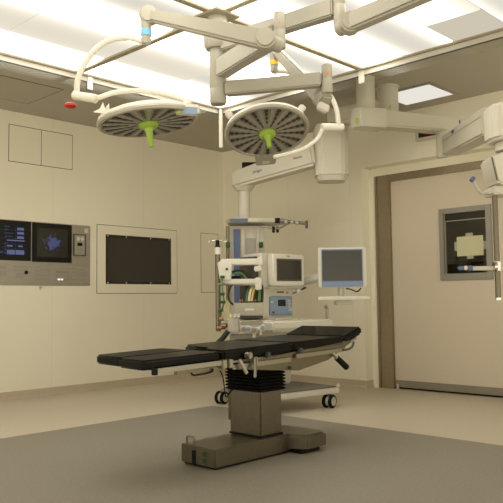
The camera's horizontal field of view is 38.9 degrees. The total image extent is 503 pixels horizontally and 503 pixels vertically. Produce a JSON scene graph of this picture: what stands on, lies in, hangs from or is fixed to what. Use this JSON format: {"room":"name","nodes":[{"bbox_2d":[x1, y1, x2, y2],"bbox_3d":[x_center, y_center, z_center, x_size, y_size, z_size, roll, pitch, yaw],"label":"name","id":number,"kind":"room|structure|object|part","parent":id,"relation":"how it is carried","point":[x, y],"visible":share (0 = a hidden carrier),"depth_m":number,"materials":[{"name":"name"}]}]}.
{"room":"operating room","nodes":[
{"label":"operating room","id":0,"kind":"room"},
{"bbox_2d":[0,109,223,392],"bbox_3d":[-2.962,0.007,6.714,0.120,2.940,7.850,-4,-5,44],"label":"wall","id":1,"kind":"structure","parent":0,"point":[51,336],"depth_m":7.95,"materials":[{"name":"beige paint"}]},
{"bbox_2d":[8,124,72,169],"bbox_3d":[-2.209,-1.093,7.497,0.005,0.385,0.742,-4,-5,44],"label":"hatch","id":2,"kind":"object","parent":1,"relation":"attached to","point":[27,145],"visible":1,"depth_m":7.48,"materials":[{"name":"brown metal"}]},
{"bbox_3d":[-2.339,-1.100,7.363,0.005,0.373,0.357,-4,-5,44],"label":"hatch door","id":3,"kind":"part","parent":2,"relation":"part of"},
{"bbox_3d":[-2.083,-1.085,7.627,0.005,0.373,0.367,-4,-5,44],"label":"hatch door","id":4,"kind":"part","parent":2,"relation":"part of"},
{"bbox_2d":[0,219,89,289],"bbox_3d":[-2.366,0.037,7.221,0.041,0.711,1.710,-4,-5,44],"label":"control panel","id":5,"kind":"object","parent":1,"relation":"attached to","point":[40,254],"visible":1,"depth_m":7.42,"materials":[{"name":"metal"}]},
{"bbox_3d":[-2.514,0.215,7.055,0.005,0.050,0.180,-4,-5,44],"label":"socket plate","id":6,"kind":"part","parent":5,"relation":"part of","materials":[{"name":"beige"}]},
{"bbox_3d":[-2.350,0.244,7.222,0.005,0.053,0.080,-4,-5,44],"label":"socket plate","id":7,"kind":"part","parent":5,"relation":"part of","materials":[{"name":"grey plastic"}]},
{"bbox_3d":[-2.171,0.288,7.404,0.005,0.026,0.165,-4,-5,44],"label":"socket plate","id":8,"kind":"part","parent":5,"relation":"part of","materials":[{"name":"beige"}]},
{"bbox_3d":[-2.171,0.248,7.407,0.005,0.026,0.165,-4,-5,44],"label":"socket plate","id":9,"kind":"part","parent":5,"relation":"part of","materials":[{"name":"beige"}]},
{"bbox_3d":[-2.172,0.208,7.410,0.005,0.026,0.165,-4,-5,44],"label":"socket plate","id":10,"kind":"part","parent":5,"relation":"part of","materials":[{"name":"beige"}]},
{"bbox_3d":[-2.172,0.165,7.413,0.005,0.026,0.165,-4,-5,44],"label":"socket plate","id":11,"kind":"part","parent":5,"relation":"part of","materials":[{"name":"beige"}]},
{"bbox_3d":[-2.011,0.297,7.569,0.005,0.026,0.165,-4,-5,44],"label":"socket plate","id":12,"kind":"part","parent":5,"relation":"part of","materials":[{"name":"beige plastic"}]},
{"bbox_3d":[-2.011,0.257,7.572,0.005,0.026,0.165,-4,-5,44],"label":"socket plate","id":13,"kind":"part","parent":5,"relation":"part of","materials":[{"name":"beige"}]},
{"bbox_3d":[-1.872,0.305,7.713,0.005,0.026,0.165,-4,-5,44],"label":"socket plate","id":14,"kind":"part","parent":5,"relation":"part of","materials":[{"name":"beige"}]},
{"bbox_3d":[-1.873,0.226,7.719,0.005,0.026,0.165,-4,-5,44],"label":"socket plate","id":15,"kind":"part","parent":5,"relation":"part of","materials":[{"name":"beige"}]},
{"bbox_3d":[-1.873,0.183,7.721,0.005,0.026,0.165,-4,-5,44],"label":"socket plate","id":16,"kind":"part","parent":5,"relation":"part of","materials":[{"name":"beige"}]},
{"bbox_3d":[-1.869,-0.071,7.742,0.010,0.236,0.156,-4,-5,44],"label":"frame","id":17,"kind":"part","parent":5,"relation":"part of","materials":[{"name":"grey plastic"}]},
{"bbox_2d":[77,248,83,252],"bbox_3d":[-1.863,-0.013,7.740,0.003,0.050,0.086,-4,-5,44],"label":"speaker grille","id":18,"kind":"object","parent":5,"relation":"attached to","point":[79,250],"depth_m":7.74,"materials":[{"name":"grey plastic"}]},
{"bbox_2d":[0,369,224,401],"bbox_3d":[-2.982,1.402,6.478,0.022,0.084,7.600,-4,-5,44],"label":"baseboard","id":19,"kind":"structure","parent":1,"relation":"attached to","point":[41,392],"depth_m":7.83,"materials":[{"name":"plastic"}]},
{"bbox_2d":[96,224,176,293],"bbox_3d":[-1.316,0.104,8.324,0.008,0.776,1.161,-4,-5,44],"label":"wall screen","id":20,"kind":"object","parent":1,"relation":"attached to","point":[130,260],"visible":1,"depth_m":8.30,"materials":[{"name":"brown"}]},
{"bbox_3d":[-1.309,0.105,8.333,0.005,0.500,0.905,-4,-5,44],"label":"display panel","id":21,"kind":"part","parent":20,"relation":"part of","materials":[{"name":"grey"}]},
{"bbox_3d":[-1.310,0.104,8.333,0.004,0.558,0.947,-4,-5,44],"label":"display glass","id":22,"kind":"part","parent":20,"relation":"part of","materials":[{"name":"black glass"}]},
{"bbox_2d":[201,233,217,292],"bbox_3d":[-0.536,0.146,9.132,0.005,0.759,0.305,-4,-5,44],"label":"hatch","id":23,"kind":"object","parent":1,"relation":"attached to","point":[207,248],"visible":0.75,"depth_m":9.11,"materials":[{"name":"brown"}]},
{"bbox_2d":[0,376,502,502],"bbox_3d":[-0.181,1.235,3.928,7.600,0.001,7.820,-4,-5,44],"label":"floor","id":24,"kind":"structure","parent":0,"point":[124,444],"depth_m":4.58,"materials":[{"name":"beige plastic"}]},
{"bbox_2d":[97,326,360,469],"bbox_3d":[-0.066,0.882,4.429,0.626,0.767,1.897,-4,-5,44],"label":"table","id":25,"kind":"object","parent":24,"relation":"on","point":[255,366],"visible":1,"depth_m":4.39,"materials":[{"name":"leather"}]},
{"bbox_3d":[-0.319,0.615,3.797,0.010,0.037,0.490,-4,-5,44],"label":"rail","id":26,"kind":"part","parent":25,"relation":"part of","materials":[{"name":"silver metal"}]},
{"bbox_3d":[-0.359,1.113,4.208,0.081,0.054,0.016,-4,-5,44],"label":"lift handle","id":27,"kind":"part","parent":25,"relation":"part of","materials":[{"name":"silver metal"}]},
{"bbox_3d":[-0.084,1.198,4.368,0.295,0.104,0.657,-4,-5,44],"label":"plate","id":28,"kind":"part","parent":25,"relation":"part of","materials":[{"name":"metal"}]},
{"bbox_3d":[-0.048,0.652,4.032,0.072,0.092,0.012,3,-5,-41],"label":"clamp lever","id":29,"kind":"part","parent":25,"relation":"part of","materials":[{"name":"silver metal"}]},
{"bbox_3d":[-0.018,0.599,4.099,0.040,0.038,0.038,-4,-5,44],"label":"clamp knob","id":30,"kind":"part","parent":25,"relation":"part of","materials":[{"name":"silver metal"}]},
{"bbox_3d":[0.022,0.670,4.103,0.012,0.115,0.037,-2,-4,17],"label":"clamp lever","id":31,"kind":"part","parent":25,"relation":"part of","materials":[{"name":"silver metal"}]},
{"bbox_3d":[0.068,0.658,4.194,0.010,0.038,0.500,-4,-5,44],"label":"rail","id":32,"kind":"part","parent":25,"relation":"part of","materials":[{"name":"silver metal"}]},
{"bbox_3d":[0.054,0.653,4.598,0.525,0.042,1.140,-4,-5,44],"label":"plate","id":33,"kind":"part","parent":25,"relation":"part of","materials":[{"name":"silver metal"}]},
{"bbox_3d":[0.301,0.664,4.481,0.028,0.164,1.077,-4,-5,44],"label":"frame","id":34,"kind":"part","parent":25,"relation":"part of","materials":[{"name":"metal"}]},
{"bbox_3d":[0.439,0.654,4.580,0.010,0.037,0.470,-4,-5,44],"label":"rail","id":35,"kind":"part","parent":25,"relation":"part of","materials":[{"name":"silver metal"}]},
{"bbox_2d":[208,239,339,407],"bbox_3d":[0.053,0.645,6.431,1.200,1.517,0.968,2,-5,-38],"label":"machine","id":36,"kind":"object","parent":24,"relation":"on","point":[267,282],"visible":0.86,"depth_m":6.42,"materials":[{"name":"white plastic"}]},
{"bbox_3d":[-0.110,0.095,6.419,0.338,0.058,0.070,-1,-4,0],"label":"holder arm","id":37,"kind":"part","parent":36,"relation":"part of","materials":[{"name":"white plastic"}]},
{"bbox_3d":[-0.090,0.271,6.420,0.316,0.047,0.070,-1,-4,0],"label":"holder arm","id":38,"kind":"part","parent":36,"relation":"part of","materials":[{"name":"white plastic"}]},
{"bbox_3d":[0.002,0.598,5.960,0.188,0.033,0.100,-1,-4,0],"label":"valve rail","id":39,"kind":"part","parent":36,"relation":"part of","materials":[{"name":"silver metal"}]},
{"bbox_2d":[221,318,332,331],"bbox_3d":[0.201,0.671,6.550,0.730,0.093,0.835,3,-5,-39],"label":"countertop","id":40,"kind":"structure","parent":36,"relation":"on","point":[270,325],"depth_m":6.18,"materials":[{"name":"white plastic"}]},
{"bbox_3d":[0.270,0.501,6.570,0.280,0.173,0.011,3,-5,-39],"label":"ventilator panel","id":41,"kind":"part","parent":36,"relation":"part of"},
{"bbox_2d":[266,317,300,319],"bbox_3d":[0.290,0.611,6.476,0.300,0.015,0.150,3,-5,-39],"label":"tray","id":42,"kind":"object","parent":36,"relation":"on","point":[267,318],"depth_m":6.43,"materials":[{"name":"beige plastic"}]},
{"bbox_2d":[268,254,303,286],"bbox_3d":[0.321,0.176,6.589,0.128,0.296,0.400,-4,-5,44],"label":"monitor","id":43,"kind":"object","parent":36,"relation":"on","point":[284,270],"depth_m":6.53,"materials":[{"name":"white plastic"}]},
{"bbox_2d":[293,247,369,304],"bbox_3d":[0.687,0.232,6.621,0.821,0.531,0.350,-2,-4,21],"label":"monitor","id":44,"kind":"object","parent":36,"relation":"attached to","point":[340,267],"visible":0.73,"depth_m":6.55,"materials":[{"name":"white plastic"}]},
{"bbox_3d":[0.660,0.299,6.750,0.448,0.203,0.088,-2,-4,22],"label":"swing arm","id":45,"kind":"part","parent":44,"relation":"part of","materials":[{"name":"white plastic"}]},
{"bbox_2d":[316,296,369,299],"bbox_3d":[0.837,0.429,6.550,0.469,0.034,0.200,-1,-4,0],"label":"shelf","id":46,"kind":"object","parent":44,"relation":"attached to","point":[327,297],"depth_m":6.46,"materials":[{"name":"white plastic"}]},
{"bbox_2d":[0,38,502,151],"bbox_3d":[-0.293,-1.707,4.052,7.600,0.050,7.600,-4,-5,44],"label":"ceiling","id":47,"kind":"structure","parent":0,"point":[477,70],"depth_m":6.68,"materials":[{"name":"paint"}]},
{"bbox_2d":[0,75,63,103],"bbox_3d":[-2.179,-1.484,6.571,0.668,0.003,0.610,-4,-5,44],"label":"ceiling hatch","id":48,"kind":"object","parent":47,"relation":"attached to","point":[11,89],"visible":1,"depth_m":6.57,"materials":[{"name":"brown paint"}]},
{"bbox_2d":[0,0,502,165],"bbox_3d":[-0.200,-1.132,4.385,3.317,1.052,3.185,-4,-5,44],"label":"light","id":49,"kind":"object","parent":47,"relation":"attached to","point":[231,47],"depth_m":4.67,"materials":[{"name":"beige metal"}]},
{"bbox_3d":[-1.597,-1.476,4.422,0.381,0.010,0.375,-4,-5,44],"label":"diffuser panel","id":50,"kind":"part","parent":49,"relation":"part of","materials":[{"name":"white plastic"}]},
{"bbox_3d":[-1.611,-1.437,4.975,0.381,0.010,0.375,-4,-5,44],"label":"diffuser panel","id":51,"kind":"part","parent":49,"relation":"part of","materials":[{"name":"white plastic"}]},
{"bbox_3d":[-1.314,-1.498,4.149,0.381,0.010,0.375,-4,-5,44],"label":"diffuser panel","id":52,"kind":"part","parent":49,"relation":"part of","materials":[{"name":"white plastic"}]},
{"bbox_3d":[-1.327,-1.460,4.701,0.381,0.010,0.375,-4,-5,44],"label":"diffuser panel","id":53,"kind":"part","parent":49,"relation":"part of","materials":[{"name":"white plastic"}]},
{"bbox_3d":[-1.341,-1.421,5.254,0.381,0.010,0.375,-4,-5,44],"label":"diffuser panel","id":54,"kind":"part","parent":49,"relation":"part of","materials":[{"name":"white plastic"}]},
{"bbox_3d":[-1.042,-0.840,4.099,0.072,0.036,0.072,-4,-5,44],"label":"red knob","id":55,"kind":"part","parent":49,"relation":"part of","materials":[{"name":"red plastic"}]},
{"bbox_3d":[-1.043,-1.482,4.428,0.381,0.010,0.375,-4,-5,44],"label":"diffuser panel","id":56,"kind":"part","parent":49,"relation":"part of","materials":[{"name":"white plastic"}]},
{"bbox_3d":[-1.057,-1.444,4.980,0.381,0.010,0.375,-4,-5,44],"label":"diffuser panel","id":57,"kind":"part","parent":49,"relation":"part of","materials":[{"name":"white plastic"}]},
{"bbox_3d":[-1.073,-1.405,5.530,0.381,0.010,0.367,-4,-5,44],"label":"diffuser panel","id":58,"kind":"part","parent":49,"relation":"part of","materials":[{"name":"white plastic"}]},
{"bbox_3d":[-0.759,-1.504,4.154,0.381,0.010,0.375,-4,-5,44],"label":"diffuser panel","id":59,"kind":"part","parent":49,"relation":"part of","materials":[{"name":"white plastic"}]},
{"bbox_3d":[-0.637,-0.922,4.156,0.639,0.612,0.711,-4,-5,44],"label":"surgical lamp","id":60,"kind":"part","parent":49,"relation":"part of","materials":[{"name":"white metal"}]},
{"bbox_3d":[-0.773,-1.466,4.707,0.381,0.010,0.375,-4,-5,44],"label":"diffuser panel","id":61,"kind":"part","parent":49,"relation":"part of","materials":[{"name":"white plastic"}]},
{"bbox_3d":[-0.599,-1.249,4.045,0.064,0.147,0.064,-4,-5,44],"label":"drop post","id":62,"kind":"part","parent":49,"relation":"part of","materials":[{"name":"white metal"}]},
{"bbox_3d":[-0.789,-1.428,5.257,0.381,0.010,0.367,-4,-5,44],"label":"diffuser panel","id":63,"kind":"part","parent":49,"relation":"part of","materials":[{"name":"white plastic"}]},
{"bbox_3d":[-0.607,-0.686,4.194,0.117,0.146,0.117,-4,-5,44],"label":"handle","id":64,"kind":"part","parent":49,"relation":"part of","materials":[{"name":"green plastic"}]},
{"bbox_3d":[-0.808,-1.390,5.804,0.381,0.010,0.367,-4,-5,44],"label":"diffuser panel","id":65,"kind":"part","parent":49,"relation":"part of","materials":[{"name":"white plastic"}]},
{"bbox_3d":[-0.489,-1.488,4.433,0.381,0.010,0.375,-4,-5,44],"label":"diffuser panel","id":66,"kind":"part","parent":49,"relation":"part of","materials":[{"name":"white plastic"}]},
{"bbox_3d":[-0.505,-1.450,4.983,0.381,0.010,0.367,-4,-5,44],"label":"diffuser panel","id":67,"kind":"part","parent":49,"relation":"part of","materials":[{"name":"white plastic"}]},
{"bbox_3d":[-0.524,-1.412,5.530,0.381,0.010,0.367,-4,-5,44],"label":"diffuser panel","id":68,"kind":"part","parent":49,"relation":"part of","materials":[{"name":"white plastic"}]},
{"bbox_3d":[-0.543,-1.374,6.077,0.381,0.010,0.367,-4,-5,44],"label":"diffuser panel","id":69,"kind":"part","parent":49,"relation":"part of","materials":[{"name":"white plastic"}]},
{"bbox_3d":[-0.240,-1.434,5.256,0.381,0.010,0.367,-4,-5,44],"label":"diffuser panel","id":70,"kind":"part","parent":49,"relation":"part of","materials":[{"name":"white plastic"}]},
{"bbox_3d":[-0.254,-1.220,3.893,0.734,0.330,0.075,-2,-4,24],"label":"spring arm","id":71,"kind":"part","parent":49,"relation":"part of","materials":[{"name":"beige paint"}]},
{"bbox_3d":[-0.222,-1.472,4.709,0.381,0.010,0.367,-4,-5,44],"label":"diffuser panel","id":72,"kind":"part","parent":49,"relation":"part of","materials":[{"name":"white plastic"}]},
{"bbox_3d":[-0.205,-1.510,4.159,0.381,0.010,0.375,-4,-5,44],"label":"diffuser panel","id":73,"kind":"part","parent":49,"relation":"part of","materials":[{"name":"white plastic"}]},
{"bbox_3d":[-0.259,-1.396,5.804,0.381,0.010,0.367,-4,-5,44],"label":"diffuser panel","id":74,"kind":"part","parent":49,"relation":"part of","materials":[{"name":"white plastic"}]},
{"bbox_3d":[-0.212,-1.463,4.434,0.210,0.013,0.210,-4,-5,44],"label":"ceiling plate","id":75,"kind":"part","parent":49,"relation":"part of","materials":[{"name":"beige metal"}]},
{"bbox_3d":[-0.278,-1.358,6.351,0.381,0.010,0.367,-4,-5,44],"label":"diffuser panel","id":76,"kind":"part","parent":49,"relation":"part of","materials":[{"name":"white plastic"}]},
{"bbox_3d":[-0.285,-1.142,6.603,0.028,0.363,0.028,-4,-5,44],"label":"corner post","id":77,"kind":"part","parent":49,"relation":"part of","materials":[{"name":"white plastic"}]},
{"bbox_3d":[-0.024,-1.144,4.096,0.085,0.115,0.628,2,-5,-30],"label":"arm","id":78,"kind":"part","parent":49,"relation":"part of","materials":[{"name":"beige paint"}]},
{"bbox_3d":[-0.221,-1.384,4.421,3.265,0.544,3.185,-4,-5,44],"label":"luminous canopy","id":79,"kind":"part","parent":49,"relation":"part of","materials":[{"name":"white plastic"}]},
{"bbox_3d":[-0.222,-1.456,4.422,3.228,0.038,3.148,-4,-5,44],"label":"skirt rail","id":80,"kind":"part","parent":49,"relation":"part of","materials":[{"name":"grey plastic"}]},
{"bbox_3d":[0.006,-1.381,6.077,0.381,0.010,0.367,-4,-5,44],"label":"diffuser panel","id":81,"kind":"part","parent":49,"relation":"part of","materials":[{"name":"white plastic"}]},
{"bbox_3d":[0.025,-1.419,5.530,0.381,0.010,0.367,-4,-5,44],"label":"diffuser panel","id":82,"kind":"part","parent":49,"relation":"part of","materials":[{"name":"white plastic"}]},
{"bbox_3d":[0.062,-1.494,4.435,0.381,0.010,0.367,-4,-5,44],"label":"diffuser panel","id":83,"kind":"part","parent":49,"relation":"part of","materials":[{"name":"white plastic"}]},
{"bbox_3d":[0.112,-0.783,4.988,0.114,0.137,0.117,-4,-5,44],"label":"handle","id":84,"kind":"part","parent":49,"relation":"part of","materials":[{"name":"green plastic"}]},
{"bbox_3d":[0.130,-1.010,4.308,0.599,0.085,0.070,-2,-4,16],"label":"arm","id":85,"kind":"part","parent":49,"relation":"part of","materials":[{"name":"beige paint"}]},
{"bbox_3d":[0.150,-1.263,4.716,0.060,0.159,0.060,-4,-5,44],"label":"drop post","id":86,"kind":"part","parent":49,"relation":"part of","materials":[{"name":"white metal"}]},
{"bbox_3d":[0.290,-1.403,5.804,0.381,0.010,0.367,-4,-5,44],"label":"diffuser panel","id":87,"kind":"part","parent":49,"relation":"part of","materials":[{"name":"white plastic"}]},
{"bbox_3d":[0.141,-1.303,4.134,0.808,0.100,0.075,-4,-5,39],"label":"arm","id":88,"kind":"part","parent":49,"relation":"part of","materials":[{"name":"beige paint"}]},
{"bbox_3d":[0.167,-0.904,4.967,0.772,0.598,0.613,-4,-5,44],"label":"surgical lamp","id":89,"kind":"part","parent":49,"relation":"part of","materials":[{"name":"white metal"}]},
{"bbox_3d":[0.308,-1.441,5.256,0.381,0.010,0.367,-4,-5,44],"label":"diffuser panel","id":90,"kind":"part","parent":49,"relation":"part of","materials":[{"name":"white plastic"}]},
{"bbox_3d":[0.294,-1.122,4.496,0.060,0.462,0.481,2,-5,-34],"label":"spring arm","id":91,"kind":"part","parent":49,"relation":"part of","materials":[{"name":"beige paint"}]},
{"bbox_3d":[0.346,-1.517,4.162,0.381,0.010,0.367,-4,-5,44],"label":"diffuser panel","id":92,"kind":"part","parent":49,"relation":"part of","materials":[{"name":"white plastic"}]},
{"bbox_3d":[0.327,-1.479,4.709,0.381,0.010,0.367,-4,-5,44],"label":"diffuser panel","id":93,"kind":"part","parent":49,"relation":"part of","materials":[{"name":"white plastic"}]},
{"bbox_3d":[0.574,-1.425,5.530,0.381,0.010,0.367,-4,-5,44],"label":"diffuser panel","id":94,"kind":"part","parent":49,"relation":"part of","materials":[{"name":"white plastic"}]},
{"bbox_3d":[0.592,-1.463,4.983,0.381,0.010,0.367,-4,-5,44],"label":"diffuser panel","id":95,"kind":"part","parent":49,"relation":"part of","materials":[{"name":"white plastic"}]},
{"bbox_3d":[0.611,-1.501,4.435,0.381,0.010,0.367,-4,-5,44],"label":"diffuser panel","id":96,"kind":"part","parent":49,"relation":"part of","materials":[{"name":"white plastic"}]},
{"bbox_3d":[0.857,-1.447,5.256,0.381,0.010,0.367,-4,-5,44],"label":"diffuser panel","id":97,"kind":"part","parent":49,"relation":"part of","materials":[{"name":"white plastic"}]},
{"bbox_3d":[0.876,-1.485,4.709,0.381,0.010,0.367,-4,-5,44],"label":"diffuser panel","id":98,"kind":"part","parent":49,"relation":"part of","materials":[{"name":"white plastic"}]},
{"bbox_3d":[0.760,-1.241,3.515,0.075,0.116,0.716,3,-5,-42],"label":"spring arm","id":99,"kind":"part","parent":49,"relation":"part of","materials":[{"name":"beige paint"}]},
{"bbox_3d":[1.141,-1.470,4.982,0.381,0.010,0.367,-4,-5,44],"label":"diffuser panel","id":100,"kind":"part","parent":49,"relation":"part of","materials":[{"name":"white plastic"}]},
{"bbox_3d":[1.160,-1.507,4.435,0.381,0.010,0.367,-4,-5,44],"label":"diffuser panel","id":101,"kind":"part","parent":49,"relation":"part of","materials":[{"name":"white plastic"}]},
{"bbox_3d":[1.425,-1.492,4.709,0.381,0.010,0.367,-4,-5,44],"label":"diffuser panel","id":102,"kind":"part","parent":49,"relation":"part of","materials":[{"name":"white plastic"}]},
{"bbox_3d":[1.444,-1.530,4.161,0.381,0.010,0.367,-4,-5,44],"label":"diffuser panel","id":103,"kind":"part","parent":49,"relation":"part of","materials":[{"name":"white plastic"}]},
{"bbox_3d":[1.709,-1.514,4.435,0.381,0.010,0.367,-4,-5,44],"label":"diffuser panel","id":104,"kind":"part","parent":49,"relation":"part of","materials":[{"name":"white plastic"}]},
{"bbox_2d":[231,83,398,217],"bbox_3d":[0.587,-0.928,6.993,1.827,1.119,0.378,-3,-4,28],"label":"pendant","id":105,"kind":"object","parent":47,"relation":"hanging from","point":[328,157],"visible":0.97,"depth_m":6.80,"materials":[{"name":"beige paint"}]},
{"bbox_2d":[226,218,307,313],"bbox_3d":[0.167,0.235,7.225,0.846,1.134,0.672,-1,-4,6],"label":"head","id":106,"kind":"object","parent":105,"relation":"hanging from","point":[244,235],"visible":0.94,"depth_m":7.25},
{"bbox_3d":[-0.239,0.116,7.200,0.034,0.748,0.086,0,-4,-10],"label":"rail","id":107,"kind":"part","parent":106,"relation":"part of","materials":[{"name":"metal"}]},
{"bbox_3d":[-0.003,0.331,7.242,0.097,0.936,0.012,-1,-4,0],"label":"service panel","id":108,"kind":"part","parent":106,"relation":"part of","materials":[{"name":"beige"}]},
{"bbox_2d":[226,218,287,225],"bbox_3d":[0.058,-0.302,7.343,0.659,0.042,0.427,0,-4,-12],"label":"shelf","id":109,"kind":"object","parent":106,"relation":"attached to","point":[231,221],"depth_m":7.18,"materials":[{"name":"beige plastic"}]},
{"bbox_3d":[0.258,-0.252,7.085,0.355,0.067,0.043,-4,-5,44],"label":"rail arm","id":110,"kind":"part","parent":106,"relation":"part of","materials":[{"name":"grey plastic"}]},
{"bbox_3d":[0.392,-0.288,6.950,0.302,0.075,0.032,-2,-4,19],"label":"equipment rail","id":111,"kind":"part","parent":106,"relation":"part of","materials":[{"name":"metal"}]},
{"bbox_3d":[0.234,-0.852,7.125,1.000,0.346,0.170,-3,-5,35],"label":"lift arm","id":112,"kind":"part","parent":105,"relation":"part of","materials":[{"name":"beige plastic"}]},
{"bbox_3d":[1.014,-1.306,6.752,0.599,0.165,0.170,-3,-5,34],"label":"arm","id":113,"kind":"part","parent":105,"relation":"part of","materials":[{"name":"beige paint"}]},
{"bbox_2d":[376,82,457,105],"bbox_3d":[1.592,-1.506,6.841,0.580,0.012,0.520,-4,-5,44],"label":"recessed light","id":114,"kind":"object","parent":47,"relation":"in","point":[429,91],"visible":0.79,"depth_m":6.79,"materials":[{"name":"glowing white plastic diffuser"}]},
{"bbox_2d":[398,85,452,104],"bbox_3d":[1.592,-1.506,6.841,0.520,0.009,0.460,-4,-5,44],"label":"diffuser","id":115,"kind":"object","parent":114,"relation":"attached to","point":[416,94],"depth_m":6.81,"materials":[{"name":"white plastic"}]},
{"bbox_2d":[350,75,502,299],"bbox_3d":[1.675,-0.611,5.548,1.141,1.975,1.964,0,-4,-16],"label":"pendant","id":116,"kind":"object","parent":47,"relation":"hanging from","point":[455,135],"visible":0.98,"depth_m":5.76,"materials":[{"name":"beige paint"}]},
{"bbox_3d":[1.027,-1.169,6.298,0.290,0.172,0.199,1,-4,-19],"label":"arm","id":117,"kind":"part","parent":116,"relation":"part of","materials":[{"name":"beige paint"}]},
{"bbox_3d":[1.542,-1.167,6.475,0.879,0.150,0.170,1,-4,-19],"label":"arm","id":118,"kind":"part","parent":116,"relation":"part of","materials":[{"name":"beige paint"}]},
{"bbox_3d":[1.728,-0.925,5.644,0.170,0.364,1.607,-1,-4,6],"label":"lift arm","id":119,"kind":"part","parent":116,"relation":"part of","materials":[{"name":"beige plastic"}]},
{"bbox_3d":[1.518,-0.428,4.716,0.141,0.107,0.025,1,-4,-21],"label":"handle","id":120,"kind":"part","parent":116,"relation":"part of","materials":[{"name":"grey plastic"}]},
{"bbox_3d":[1.567,0.109,4.660,0.275,0.027,0.020,-1,-4,0],"label":"cross rail","id":121,"kind":"part","parent":116,"relation":"part of","materials":[{"name":"grey plastic"}]},
{"bbox_2d":[223,90,502,387],"bbox_3d":[2.488,-0.052,6.802,7.600,2.940,0.350,-4,-5,44],"label":"wall","id":122,"kind":"structure","parent":0,"point":[337,215],"depth_m":7.98,"materials":[{"name":"beige paint"}]},
{"bbox_2d":[225,369,366,388],"bbox_3d":[0.439,1.497,8.439,2.212,0.084,0.022,-4,-5,44],"label":"baseboard","id":123,"kind":"structure","parent":122,"relation":"attached to","point":[301,378],"depth_m":8.01,"materials":[{"name":"plastic"}]},
{"bbox_2d":[367,380,374,388],"bbox_3d":[1.293,1.437,7.717,0.022,0.084,0.125,-4,-5,44],"label":"baseboard","id":124,"kind":"structure","parent":122,"relation":"attached to","point":[370,383],"depth_m":7.72,"materials":[{"name":"plastic"}]},
{"bbox_2d":[369,177,378,387],"bbox_3d":[1.348,0.329,7.832,0.064,2.310,0.025,-4,-5,44],"label":"trim","id":125,"kind":"structure","parent":122,"relation":"attached to","point":[371,179],"depth_m":7.82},
{"bbox_2d":[415,133,436,141],"bbox_3d":[1.800,-1.194,7.245,0.275,0.113,0.064,-4,-5,44],"label":"digital clock","id":126,"kind":"object","parent":122,"relation":"attached to","point":[419,137],"visible":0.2,"depth_m":7.25,"materials":[{"name":"beige plastic"}]},
{"bbox_2d":[374,160,502,397],"bbox_3d":[2.142,0.270,7.154,2.022,2.315,0.120,-4,-5,44],"label":"door","id":127,"kind":"structure","parent":122,"relation":"in","point":[439,331],"depth_m":7.38,"materials":[{"name":"paint"}]},
{"bbox_2d":[445,210,484,220],"bbox_3d":[2.168,-0.359,7.201,0.458,0.072,0.008,-4,-5,44],"label":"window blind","id":128,"kind":"object","parent":127,"relation":"attached to","point":[480,214],"depth_m":7.20,"materials":[{"name":"grey metal"}]},
{"bbox_2d":[446,218,486,273],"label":"window","id":129,"kind":"structure","parent":127,"relation":"in","point":[454,229],"depth_m":8.39,"materials":[{"name":"black glass"}]},
{"bbox_2d":[447,258,486,272],"bbox_3d":[2.771,0.219,7.795,1.600,0.290,0.390,-4,-5,44],"label":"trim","id":130,"kind":"structure","parent":127,"relation":"attached to","point":[481,260],"depth_m":7.92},
{"bbox_2d":[454,233,485,258],"bbox_3d":[2.190,-0.057,7.136,0.339,0.260,0.003,-4,-5,44],"label":"paper sheet","id":131,"kind":"object","parent":127,"relation":"attached to","point":[469,245],"visible":1,"depth_m":7.13,"materials":[{"name":"beige paper"}]}
]}

